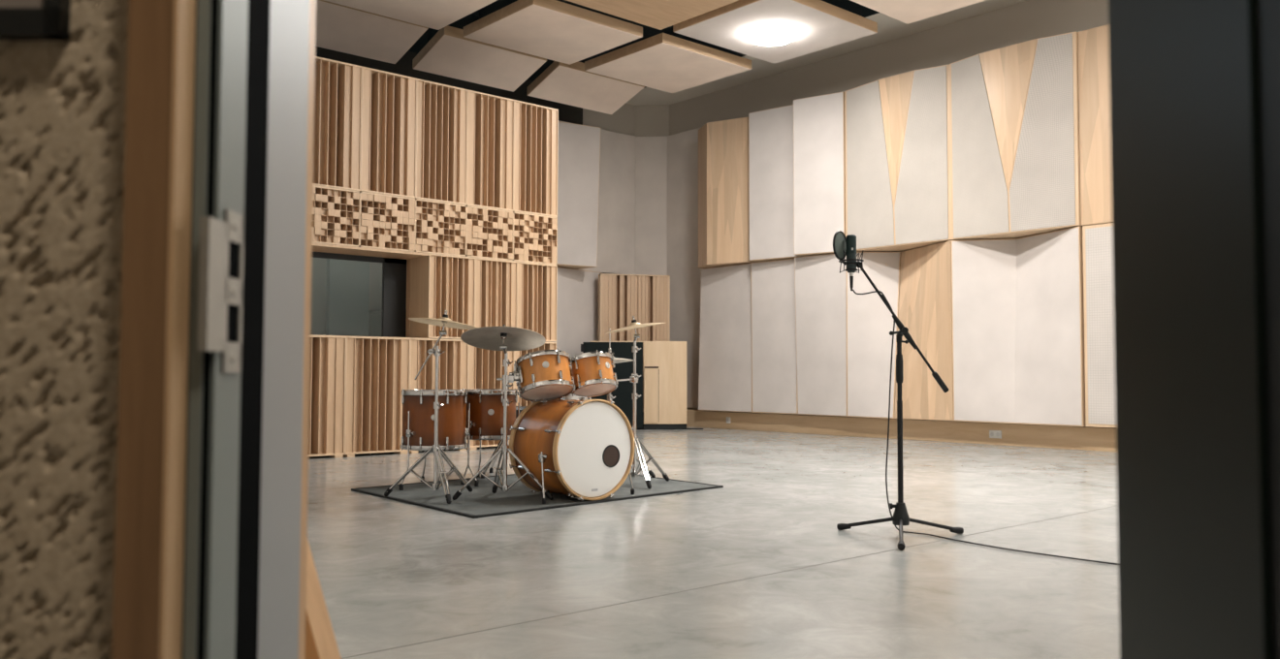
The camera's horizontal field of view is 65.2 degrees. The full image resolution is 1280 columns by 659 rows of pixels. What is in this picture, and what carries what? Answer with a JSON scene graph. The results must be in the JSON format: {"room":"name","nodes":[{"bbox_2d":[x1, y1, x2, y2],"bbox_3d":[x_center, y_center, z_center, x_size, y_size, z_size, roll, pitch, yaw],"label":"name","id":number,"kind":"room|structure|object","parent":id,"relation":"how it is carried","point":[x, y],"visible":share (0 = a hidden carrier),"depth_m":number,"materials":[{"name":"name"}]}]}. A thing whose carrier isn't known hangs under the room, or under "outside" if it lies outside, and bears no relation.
{"room":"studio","nodes":[
{"label":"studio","id":0,"kind":"room"},
{"bbox_2d":[0,0,128,658],"bbox_3d":[-1.057,-0.529,0.779,1.384,2.600,0.020,0,-3,0],"label":"wall","id":1,"kind":"structure","parent":0,"point":[63,103],"depth_m":0.75,"materials":[{"name":"brown paint"}]},
{"bbox_2d":[0,0,70,40],"bbox_3d":[-0.596,-0.385,0.762,0.326,0.328,0.015,0,-3,0],"label":"picture frame","id":2,"kind":"object","parent":1,"relation":"attached to","point":[19,19],"visible":1,"depth_m":0.75,"materials":[{"name":"black"}]},
{"bbox_2d":[0,0,43,7],"bbox_3d":[-0.597,-0.385,0.763,0.305,0.297,0.009,0,-3,0],"label":"picture","id":3,"kind":"object","parent":2,"relation":"attached to","point":[3,3],"depth_m":0.75,"materials":[{"name":"grey"}]},
{"bbox_2d":[308,335,346,457],"bbox_3d":[-2.934,0.585,8.711,0.618,1.062,0.372,2,-3,-41],"label":"acoustic panel","id":4,"kind":"object","parent":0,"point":[328,353],"visible":0.46,"depth_m":8.71,"materials":[{"name":"brown wood"}]},
{"bbox_2d":[342,336,410,457],"bbox_3d":[-2.468,0.604,9.123,0.623,1.062,0.372,2,-3,-41],"label":"acoustic panel","id":5,"kind":"object","parent":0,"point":[377,369],"visible":0.71,"depth_m":9.04,"materials":[{"name":"brown wood"}]},
{"bbox_2d":[409,78,475,453],"bbox_3d":[-1.972,-0.589,9.611,0.688,3.492,0.372,2,-3,-41],"label":"acoustic panel","id":6,"kind":"object","parent":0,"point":[441,129],"depth_m":9.53,"materials":[{"name":"brown wood"}]},
{"bbox_2d":[322,103,634,274],"bbox_3d":[-3.943,-1.610,11.651,11.200,5.700,0.150,2,-3,-41],"label":"wall","id":7,"kind":"structure","parent":0,"point":[622,121],"depth_m":14.77,"materials":[{"name":"beige paint"}]},
{"bbox_2d":[315,46,582,125],"bbox_3d":[-3.086,-2.761,12.344,6.030,1.465,0.020,2,-3,-41],"label":"trim","id":8,"kind":"structure","parent":7,"relation":"attached to","point":[403,66],"depth_m":12.88,"materials":[{"name":"black"}]},
{"bbox_2d":[556,267,600,377],"bbox_3d":[-1.154,0.124,13.626,1.700,1.941,0.467,2,-3,-41],"label":"acoustic panel","id":9,"kind":"object","parent":7,"relation":"attached to","point":[577,305],"depth_m":13.86,"materials":[{"name":"grey fabric"}]},
{"bbox_2d":[556,121,600,269],"bbox_3d":[-1.241,-1.820,13.490,1.270,1.912,0.677,2,-3,-41],"label":"acoustic panel","id":10,"kind":"object","parent":7,"relation":"attached to","point":[579,145],"depth_m":13.51,"materials":[{"name":"grey fabric"}]},
{"bbox_2d":[558,120,635,274],"bbox_3d":[-0.631,-1.871,14.458,1.460,2.085,0.039,2,-3,-41],"label":"acoustic panel","id":11,"kind":"object","parent":7,"relation":"attached to","point":[616,230],"depth_m":14.69,"materials":[{"name":"grey fabric"}]},
{"bbox_2d":[468,345,514,389],"label":"acoustic panel","id":12,"kind":"object","parent":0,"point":[486,368],"depth_m":9.82,"materials":[{"name":"brown wood"}]},
{"bbox_2d":[466,89,517,327],"bbox_3d":[-1.567,-1.105,9.993,0.598,2.425,0.368,2,-3,-41],"label":"diffuser","id":13,"kind":"object","parent":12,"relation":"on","point":[491,118],"depth_m":9.90,"materials":[{"name":"brown wood"}]},
{"bbox_2d":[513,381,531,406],"label":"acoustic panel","id":14,"kind":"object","parent":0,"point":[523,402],"depth_m":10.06,"materials":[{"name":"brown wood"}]},
{"bbox_2d":[513,342,556,363],"label":"acoustic panel","id":15,"kind":"object","parent":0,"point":[544,346],"depth_m":10.23,"materials":[{"name":"brown wood"}]},
{"bbox_2d":[512,211,557,342],"bbox_3d":[-1.178,-0.524,10.313,0.546,1.293,0.368,2,-3,-41],"label":"diffuser","id":16,"kind":"object","parent":15,"relation":"on","point":[537,283],"depth_m":10.22,"materials":[{"name":"brown wood"}]},
{"bbox_2d":[598,273,670,426],"bbox_3d":[-0.088,0.294,14.085,0.998,2.131,0.170,1,-3,-13],"label":"acoustic panel","id":17,"kind":"object","parent":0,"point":[646,298],"visible":0.43,"depth_m":14.06,"materials":[{"name":"brown wood"}]},
{"bbox_2d":[634,105,669,136],"bbox_3d":[0.170,-0.987,14.922,0.370,4.765,0.360,2,-3,-41],"label":"wall","id":18,"kind":"structure","parent":0,"point":[649,120],"depth_m":15.02,"materials":[{"name":"beige paint"}]},
{"bbox_2d":[635,136,667,275],"bbox_3d":[0.171,-1.847,14.936,0.488,2.085,0.032,0,-3,3],"label":"acoustic panel","id":19,"kind":"object","parent":18,"relation":"attached to","point":[651,152],"depth_m":14.92,"materials":[{"name":"grey fabric"}]},
{"bbox_2d":[307,426,1119,658],"bbox_3d":[-0.219,1.036,5.379,13.850,0.121,14.410,2,-3,-41],"label":"floor","id":20,"kind":"structure","parent":0,"point":[758,565],"depth_m":3.94,"materials":[{"name":"concrete"}]},
{"bbox_2d":[304,540,341,658],"bbox_3d":[-0.404,0.456,1.056,0.395,0.660,0.150,0,-3,0],"label":"buttress","id":21,"kind":"object","parent":20,"relation":"on","point":[320,640],"visible":0.13,"depth_m":1.11,"materials":[{"name":"brown wood"}]},
{"bbox_2d":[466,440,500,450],"label":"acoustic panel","id":22,"kind":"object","parent":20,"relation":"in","point":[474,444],"depth_m":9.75,"materials":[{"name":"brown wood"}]},
{"bbox_2d":[351,474,723,518],"bbox_3d":[-0.640,1.015,6.406,2.047,0.011,1.698,2,-3,-41],"label":"rug","id":23,"kind":"object","parent":20,"relation":"on","point":[481,502],"visible":0.74,"depth_m":5.99,"materials":[{"name":"grey carpet"}]},
{"bbox_2d":[384,310,472,504],"bbox_3d":[-1.131,0.436,5.898,0.523,1.102,0.576,2,-3,-41],"label":"cymbal stand","id":24,"kind":"object","parent":23,"relation":"on","point":[436,352],"visible":1,"depth_m":5.87,"materials":[{"name":"silver metal"}]},
{"bbox_2d":[408,314,476,329],"bbox_3d":[-1.155,-0.046,5.900,0.418,0.087,0.422,2,-3,-41],"label":"crash cymbal","id":25,"kind":"object","parent":24,"relation":"attached to","point":[430,321],"visible":0.98,"depth_m":5.97,"materials":[{"name":"brown metal"}]},
{"bbox_2d":[399,388,478,490],"bbox_3d":[-1.378,0.700,6.497,0.506,0.624,0.506,2,-3,-41],"label":"floor tom","id":26,"kind":"object","parent":23,"relation":"on","point":[418,411],"depth_m":6.33,"materials":[{"name":"orange paint"}]},
{"bbox_2d":[460,388,519,484],"bbox_3d":[-1.065,0.715,6.797,0.457,0.624,0.457,2,-3,-41],"label":"floor tom","id":27,"kind":"object","parent":23,"relation":"on","point":[485,407],"depth_m":6.63,"materials":[{"name":"orange paint"}]},
{"bbox_2d":[452,324,553,500],"bbox_3d":[-0.765,0.477,5.825,0.500,1.014,0.403,-1,-3,28],"label":"cymbal stand","id":28,"kind":"object","parent":23,"relation":"on","point":[504,449],"visible":0.98,"depth_m":5.81,"materials":[{"name":"silver metal"}]},
{"bbox_2d":[460,326,545,351],"bbox_3d":[-0.794,0.057,5.825,0.483,0.129,0.480,2,-3,-41],"label":"cymbal","id":29,"kind":"object","parent":28,"relation":"on","point":[485,337],"visible":0.98,"depth_m":5.86,"materials":[{"name":"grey metal"}]},
{"bbox_2d":[480,406,526,479],"bbox_3d":[-1.008,0.803,7.216,0.491,0.505,0.470,2,-3,-41],"label":"stool","id":30,"kind":"object","parent":23,"relation":"on","point":[493,463],"visible":0.22,"depth_m":7.11,"materials":[{"name":"silver metal"}]},
{"bbox_2d":[509,398,634,504],"bbox_3d":[-0.389,0.700,5.951,0.704,0.582,0.486,2,-3,-41],"label":"bass drum","id":31,"kind":"object","parent":23,"relation":"on","point":[583,450],"visible":0.97,"depth_m":5.78,"materials":[{"name":"orange paint"}]},
{"bbox_2d":[496,348,575,403],"bbox_3d":[-0.579,0.275,5.923,0.368,0.326,0.431,-1,-3,28],"label":"tom drum","id":32,"kind":"object","parent":31,"relation":"on","point":[544,374],"visible":0.99,"depth_m":5.84,"materials":[{"name":"orange paint"}]},
{"bbox_2d":[607,328,655,478],"bbox_3d":[-0.227,0.520,7.177,0.612,1.050,0.424,1,-3,-10],"label":"stand","id":33,"kind":"object","parent":23,"relation":"on","point":[609,397],"visible":0.27,"depth_m":7.07,"materials":[{"name":"silver metal"}]},
{"bbox_2d":[609,352,633,363],"bbox_3d":[-0.214,0.212,7.100,0.340,0.090,0.340,2,-3,-41],"label":"cymbals","id":34,"kind":"object","parent":33,"relation":"attached to","point":[616,360],"visible":0.17,"depth_m":7.02,"materials":[{"name":"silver metal"}]},
{"bbox_2d":[630,316,669,488],"bbox_3d":[0.027,0.468,6.678,0.438,1.112,0.552,2,-3,-41],"label":"cymbal stand","id":35,"kind":"object","parent":23,"relation":"on","point":[634,396],"visible":0.79,"depth_m":6.61,"materials":[{"name":"silver metal"}]},
{"bbox_2d":[569,350,638,398],"bbox_3d":[-0.142,0.284,6.282,0.322,0.298,0.786,-2,-3,39],"label":"tom drum","id":36,"kind":"object","parent":35,"relation":"attached to","point":[592,373],"visible":0.88,"depth_m":6.01,"materials":[{"name":"orange paint"}]},
{"bbox_2d":[606,320,665,333],"bbox_3d":[-0.032,-0.018,6.623,0.407,0.095,0.410,2,-3,-41],"label":"crash cymbal","id":37,"kind":"object","parent":35,"relation":"attached to","point":[634,324],"visible":1,"depth_m":6.53,"materials":[{"name":"brown metal"}]},
{"bbox_3d":[-0.480,0.757,6.534,0.416,0.520,0.365,2,-3,-41],"label":"stand","id":38,"kind":"object","parent":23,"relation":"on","visible":0},
{"bbox_2d":[560,393,591,400],"bbox_3d":[-0.516,0.454,6.589,0.391,0.188,0.398,2,-3,-41],"label":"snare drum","id":39,"kind":"object","parent":38,"relation":"on","point":[569,397],"visible":0.09,"depth_m":6.44,"materials":[{"name":"silver metal"}]},
{"bbox_2d":[580,341,686,429],"bbox_3d":[-0.080,0.742,13.373,1.417,1.172,0.339,0,-3,-1],"label":"base cabinet","id":40,"kind":"object","parent":20,"relation":"on","point":[664,362],"visible":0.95,"depth_m":13.23,"materials":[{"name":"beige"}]},
{"bbox_2d":[836,266,963,550],"bbox_3d":[1.151,0.326,4.612,0.609,1.238,0.535,2,-3,-41],"label":"microphone stand","id":41,"kind":"object","parent":20,"relation":"on","point":[901,518],"visible":1,"depth_m":4.54,"materials":[{"name":"black metal"}]},
{"bbox_2d":[838,250,863,273],"bbox_3d":[0.957,-0.307,4.533,0.110,0.095,0.110,1,-3,-12],"label":"mount","id":42,"kind":"object","parent":41,"relation":"attached to","point":[859,262],"visible":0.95,"depth_m":4.51,"materials":[{"name":"black metal"}]},
{"bbox_2d":[832,230,846,265],"bbox_3d":[0.907,-0.368,4.517,0.019,0.155,0.131,-2,-3,40],"label":"filter","id":43,"kind":"object","parent":42,"relation":"attached to","point":[839,240],"visible":0.98,"depth_m":4.51,"materials":[{"name":"grey fabric"}]},
{"bbox_2d":[845,234,856,276],"bbox_3d":[0.957,-0.335,4.534,0.047,0.186,0.047,2,-3,-41],"label":"microphone","id":44,"kind":"object","parent":42,"relation":"attached to","point":[850,239],"visible":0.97,"depth_m":4.52,"materials":[{"name":"black metal"}]},
{"bbox_2d":[845,234,856,254],"bbox_3d":[0.957,-0.385,4.536,0.047,0.085,0.047,2,-3,-41],"label":"grille","id":45,"kind":"object","parent":44,"relation":"attached to","point":[850,239],"depth_m":4.52,"materials":[{"name":"grey metal"}]},
{"bbox_2d":[849,276,1118,565],"bbox_3d":[1.936,0.328,3.981,2.215,1.185,0.344,-2,-3,37],"label":"microphone cable","id":46,"kind":"object","parent":20,"relation":"on","point":[850,277],"visible":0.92,"depth_m":4.53,"materials":[{"name":"black plastic"}]},
{"bbox_2d":[407,0,1028,105],"bbox_3d":[-0.028,-4.099,7.331,11.200,0.785,11.960,2,-3,-41],"label":"ceiling","id":47,"kind":"structure","parent":0,"point":[889,28],"depth_m":12.79,"materials":[{"name":"black paint"}]},
{"bbox_2d":[315,0,428,63],"bbox_3d":[-2.941,-3.612,10.330,1.310,1.330,0.720,2,-3,-41],"label":"ceiling panel","id":48,"kind":"object","parent":47,"relation":"hanging from","point":[341,28],"depth_m":10.35,"materials":[{"name":"beige fabric"}]},
{"bbox_2d":[324,0,497,30],"bbox_3d":[-2.137,-3.715,9.316,1.387,1.210,1.350,2,-3,-41],"label":"ceiling panel","id":49,"kind":"object","parent":47,"relation":"hanging from","point":[436,15],"depth_m":9.66,"materials":[{"name":"beige fabric"}]},
{"bbox_2d":[412,0,546,92],"bbox_3d":[-1.823,-3.575,11.511,1.370,1.295,0.690,2,-3,-41],"label":"ceiling panel","id":50,"kind":"object","parent":47,"relation":"hanging from","point":[448,53],"depth_m":11.40,"materials":[{"name":"beige fabric"}]},
{"bbox_2d":[463,0,642,64],"bbox_3d":[-0.907,-3.660,10.485,1.400,1.210,1.255,2,-3,-41],"label":"ceiling panel","id":51,"kind":"object","parent":47,"relation":"hanging from","point":[555,30],"depth_m":10.29,"materials":[{"name":"beige fabric"}]},
{"bbox_2d":[527,0,644,114],"bbox_3d":[-0.673,-3.540,12.754,1.380,1.250,0.670,2,-3,-41],"label":"ceiling panel","id":52,"kind":"object","parent":47,"relation":"hanging from","point":[560,82],"depth_m":12.64,"materials":[{"name":"beige fabric"}]},
{"bbox_2d":[565,0,738,30],"bbox_3d":[0.183,-3.712,9.251,1.380,1.210,1.480,2,-3,-41],"label":"ceiling panel","id":53,"kind":"object","parent":47,"relation":"hanging from","point":[659,15],"depth_m":9.64,"materials":[{"name":"brown wood"}]},
{"bbox_2d":[584,10,751,93],"bbox_3d":[0.326,-3.607,11.610,1.400,1.210,1.330,2,-3,-41],"label":"ceiling panel","id":54,"kind":"object","parent":47,"relation":"hanging from","point":[662,61],"depth_m":11.40,"materials":[{"name":"beige fabric"}]},
{"bbox_2d":[672,0,877,63],"bbox_3d":[1.396,-3.661,10.325,1.580,1.210,1.386,2,-3,-41],"label":"ceiling panel","id":55,"kind":"object","parent":47,"relation":"hanging from","point":[816,25],"depth_m":10.14,"materials":[{"name":"beige fabric"}]},
{"bbox_2d":[750,25,794,45],"bbox_3d":[1.361,-3.019,10.303,0.444,0.075,0.444,2,-3,-41],"label":"ceiling lamp","id":56,"kind":"object","parent":55,"relation":"attached to","point":[772,35],"visible":1,"depth_m":10.20,"materials":[{"name":"white plastic"}]},
{"bbox_2d":[751,32,793,45],"bbox_3d":[1.361,-2.986,10.302,0.424,0.009,0.424,2,-3,-41],"label":"diffuser","id":57,"kind":"object","parent":56,"relation":"attached to","point":[758,38],"depth_m":10.25,"materials":[{"name":"white plastic"}]},
{"bbox_2d":[850,0,985,24],"bbox_3d":[2.621,-3.713,9.079,1.405,1.210,1.395,2,-3,-41],"label":"ceiling panel","id":58,"kind":"object","parent":47,"relation":"hanging from","point":[908,12],"depth_m":9.57,"materials":[{"name":"brown wood"}]},
{"bbox_2d":[669,0,1108,410],"bbox_3d":[4.090,-1.621,10.902,0.150,5.700,12.010,2,-3,-41],"label":"wall","id":59,"kind":"structure","parent":0,"point":[1031,19],"depth_m":11.98,"materials":[{"name":"beige paint"}]},
{"bbox_2d":[667,128,701,408],"bbox_3d":[0.768,-0.890,14.471,0.044,4.035,1.080,2,-3,-41],"label":"wall baffle","id":60,"kind":"structure","parent":59,"relation":"attached to","point":[684,272],"depth_m":14.58,"materials":[{"name":"grey fabric"}]},
{"bbox_2d":[698,263,752,413],"bbox_3d":[1.296,0.125,13.493,0.484,1.941,0.980,2,-3,-41],"label":"acoustic panel","id":61,"kind":"object","parent":59,"relation":"attached to","point":[724,377],"depth_m":13.34,"materials":[{"name":"white fabric"}]},
{"bbox_2d":[698,116,756,268],"bbox_3d":[1.254,-1.814,13.483,0.680,1.912,1.060,2,-3,-41],"label":"acoustic panel","id":62,"kind":"object","parent":59,"relation":"attached to","point":[723,185],"depth_m":13.25,"materials":[{"name":"brown wood"}]},
{"bbox_2d":[750,258,798,414],"bbox_3d":[1.866,0.098,12.833,0.503,1.941,0.735,2,-3,-41],"label":"acoustic panel","id":63,"kind":"object","parent":59,"relation":"attached to","point":[774,370],"depth_m":12.69,"materials":[{"name":"white fabric"}]},
{"bbox_2d":[748,104,804,261],"bbox_3d":[1.889,-1.842,12.801,0.633,1.912,0.755,2,-3,-41],"label":"acoustic panel","id":64,"kind":"object","parent":59,"relation":"attached to","point":[770,131],"depth_m":12.66,"materials":[{"name":"white fabric"}]},
{"bbox_2d":[793,92,845,256],"bbox_3d":[2.346,-1.865,12.242,0.688,1.912,0.640,2,-3,-41],"label":"acoustic panel","id":65,"kind":"object","parent":59,"relation":"attached to","point":[818,121],"depth_m":12.06,"materials":[{"name":"white fabric"}]},
{"bbox_2d":[794,254,847,416],"bbox_3d":[2.357,0.073,12.247,0.543,1.941,0.755,2,-3,-41],"label":"acoustic panel","id":66,"kind":"object","parent":59,"relation":"attached to","point":[820,288],"depth_m":12.08,"materials":[{"name":"white fabric"}]},
{"bbox_2d":[846,252,900,418],"bbox_3d":[2.839,0.051,11.716,0.527,1.941,0.640,2,-3,-41],"label":"acoustic panel","id":67,"kind":"object","parent":59,"relation":"attached to","point":[869,321],"depth_m":11.68,"materials":[{"name":"white fabric"}]},
{"bbox_2d":[844,64,954,252],"bbox_3d":[3.053,-1.897,11.484,0.632,1.912,1.392,2,-3,-41],"label":"acoustic panel","id":68,"kind":"object","parent":59,"relation":"attached to","point":[897,134],"depth_m":11.25,"materials":[{"name":"white fabric"}]},
{"bbox_2d":[686,409,1116,451],"bbox_3d":[3.813,1.109,10.710,0.350,0.225,10.660,2,-3,-41],"label":"baseboard","id":69,"kind":"structure","parent":59,"relation":"attached to","point":[1087,438],"depth_m":11.19,"materials":[{"name":"brown wood"}]},
{"bbox_2d":[894,240,953,420],"bbox_3d":[3.231,0.032,11.261,0.540,1.941,0.942,2,-3,-41],"label":"acoustic panel","id":70,"kind":"object","parent":59,"relation":"attached to","point":[925,299],"depth_m":11.06,"materials":[{"name":"brown wood"}]},
{"bbox_2d":[989,430,1001,438],"bbox_3d":[3.737,1.101,10.523,0.014,0.084,0.140,2,-3,-41],"label":"wall outlet","id":71,"kind":"object","parent":59,"relation":"attached to","point":[992,433],"visible":1,"depth_m":10.52,"materials":[{"name":"white plastic"}]},
{"bbox_2d":[949,32,1082,240],"bbox_3d":[3.979,-1.940,10.441,0.627,1.912,1.390,2,-3,-41],"label":"acoustic panel","id":72,"kind":"object","parent":59,"relation":"attached to","point":[1014,109],"depth_m":10.20,"materials":[{"name":"white fabric"}]},
{"bbox_2d":[951,226,1086,426],"bbox_3d":[4.006,-0.004,10.382,0.544,1.941,1.393,2,-3,-41],"label":"acoustic panel","id":73,"kind":"object","parent":59,"relation":"attached to","point":[1018,310],"depth_m":10.31,"materials":[{"name":"white fabric"}]},
{"bbox_2d":[1077,24,1112,225],"bbox_3d":[4.857,-1.978,9.533,0.514,1.912,1.123,2,-3,-41],"label":"acoustic panel","id":74,"kind":"object","parent":59,"relation":"attached to","point":[1094,87],"depth_m":9.67,"materials":[{"name":"brown wood"}]},
{"bbox_2d":[1082,223,1116,427],"bbox_3d":[4.854,-0.044,9.438,0.524,1.941,1.105,2,-3,-41],"label":"acoustic panel","id":75,"kind":"object","parent":59,"relation":"attached to","point":[1097,240],"depth_m":9.57,"materials":[{"name":"white fabric"}]},
{"bbox_3d":[0.006,-2.069,0.974,2.779,5.700,2.493,2,-3,-41],"label":"wall","id":76,"kind":"structure","parent":0,"visible":0},
{"bbox_2d":[111,0,196,658],"bbox_3d":[-0.359,-0.328,0.758,0.037,2.200,0.029,0,-3,0],"label":"trim","id":77,"kind":"structure","parent":76,"relation":"attached to","point":[159,120],"depth_m":0.73,"materials":[{"name":"brown wood"}]},
{"bbox_2d":[181,0,309,658],"bbox_3d":[-0.358,-0.323,0.881,0.073,2.200,0.238,0,-3,0],"label":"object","id":78,"kind":"structure","parent":76,"relation":"attached to","point":[244,432],"depth_m":0.84,"materials":[{"name":"grey metal"}]},
{"bbox_2d":[298,0,316,658],"bbox_3d":[-0.466,-0.317,1.015,0.266,2.200,0.024,0,-3,0],"label":"trim","id":79,"kind":"structure","parent":76,"relation":"attached to","point":[312,3],"depth_m":1.00,"materials":[{"name":"brown wood"}]},
{"bbox_2d":[1108,0,1279,658],"bbox_3d":[0.412,-0.326,0.268,0.118,2.142,1.007,0,-3,0],"label":"door","id":80,"kind":"structure","parent":76,"relation":"in","point":[1195,84],"depth_m":0.63,"materials":[{"name":"black metal"}]},
{"bbox_3d":[-3.258,-0.546,10.424,3.470,3.470,2.530,2,-3,-41],"label":"wall","id":81,"kind":"structure","parent":0,"visible":0},
{"bbox_2d":[313,56,362,191],"bbox_3d":[-2.819,-1.804,8.921,0.546,1.130,0.360,2,-3,-41],"label":"acoustic panel","id":82,"kind":"object","parent":81,"relation":"in","point":[337,90],"visible":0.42,"depth_m":8.88,"materials":[{"name":"brown wood"}]},
{"bbox_2d":[310,242,429,338],"bbox_3d":[-2.595,-0.316,9.137,1.267,0.820,0.480,2,-3,-41],"label":"window","id":83,"kind":"structure","parent":81,"relation":"in","point":[366,294],"depth_m":9.35,"materials":[{"name":"grey glass"}]},
{"bbox_2d":[312,185,360,247],"bbox_3d":[-2.752,-0.992,8.807,0.546,0.498,0.168,2,-3,-41],"label":"diffuser","id":84,"kind":"object","parent":83,"relation":"on","point":[336,211],"visible":0.7,"depth_m":8.80,"materials":[{"name":"brown wood"}]},
{"bbox_2d":[359,66,416,252],"bbox_3d":[-2.406,-1.538,9.269,0.546,1.630,0.368,2,-3,-41],"label":"diffuser","id":85,"kind":"object","parent":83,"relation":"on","point":[389,100],"depth_m":9.18,"materials":[{"name":"brown wood"}]},
{"bbox_2d":[513,99,558,217],"bbox_3d":[-1.177,-1.736,10.369,0.546,1.130,0.360,2,-3,-41],"label":"acoustic panel","id":86,"kind":"object","parent":81,"relation":"in","point":[535,126],"visible":0.6,"depth_m":10.28,"materials":[{"name":"brown wood"}]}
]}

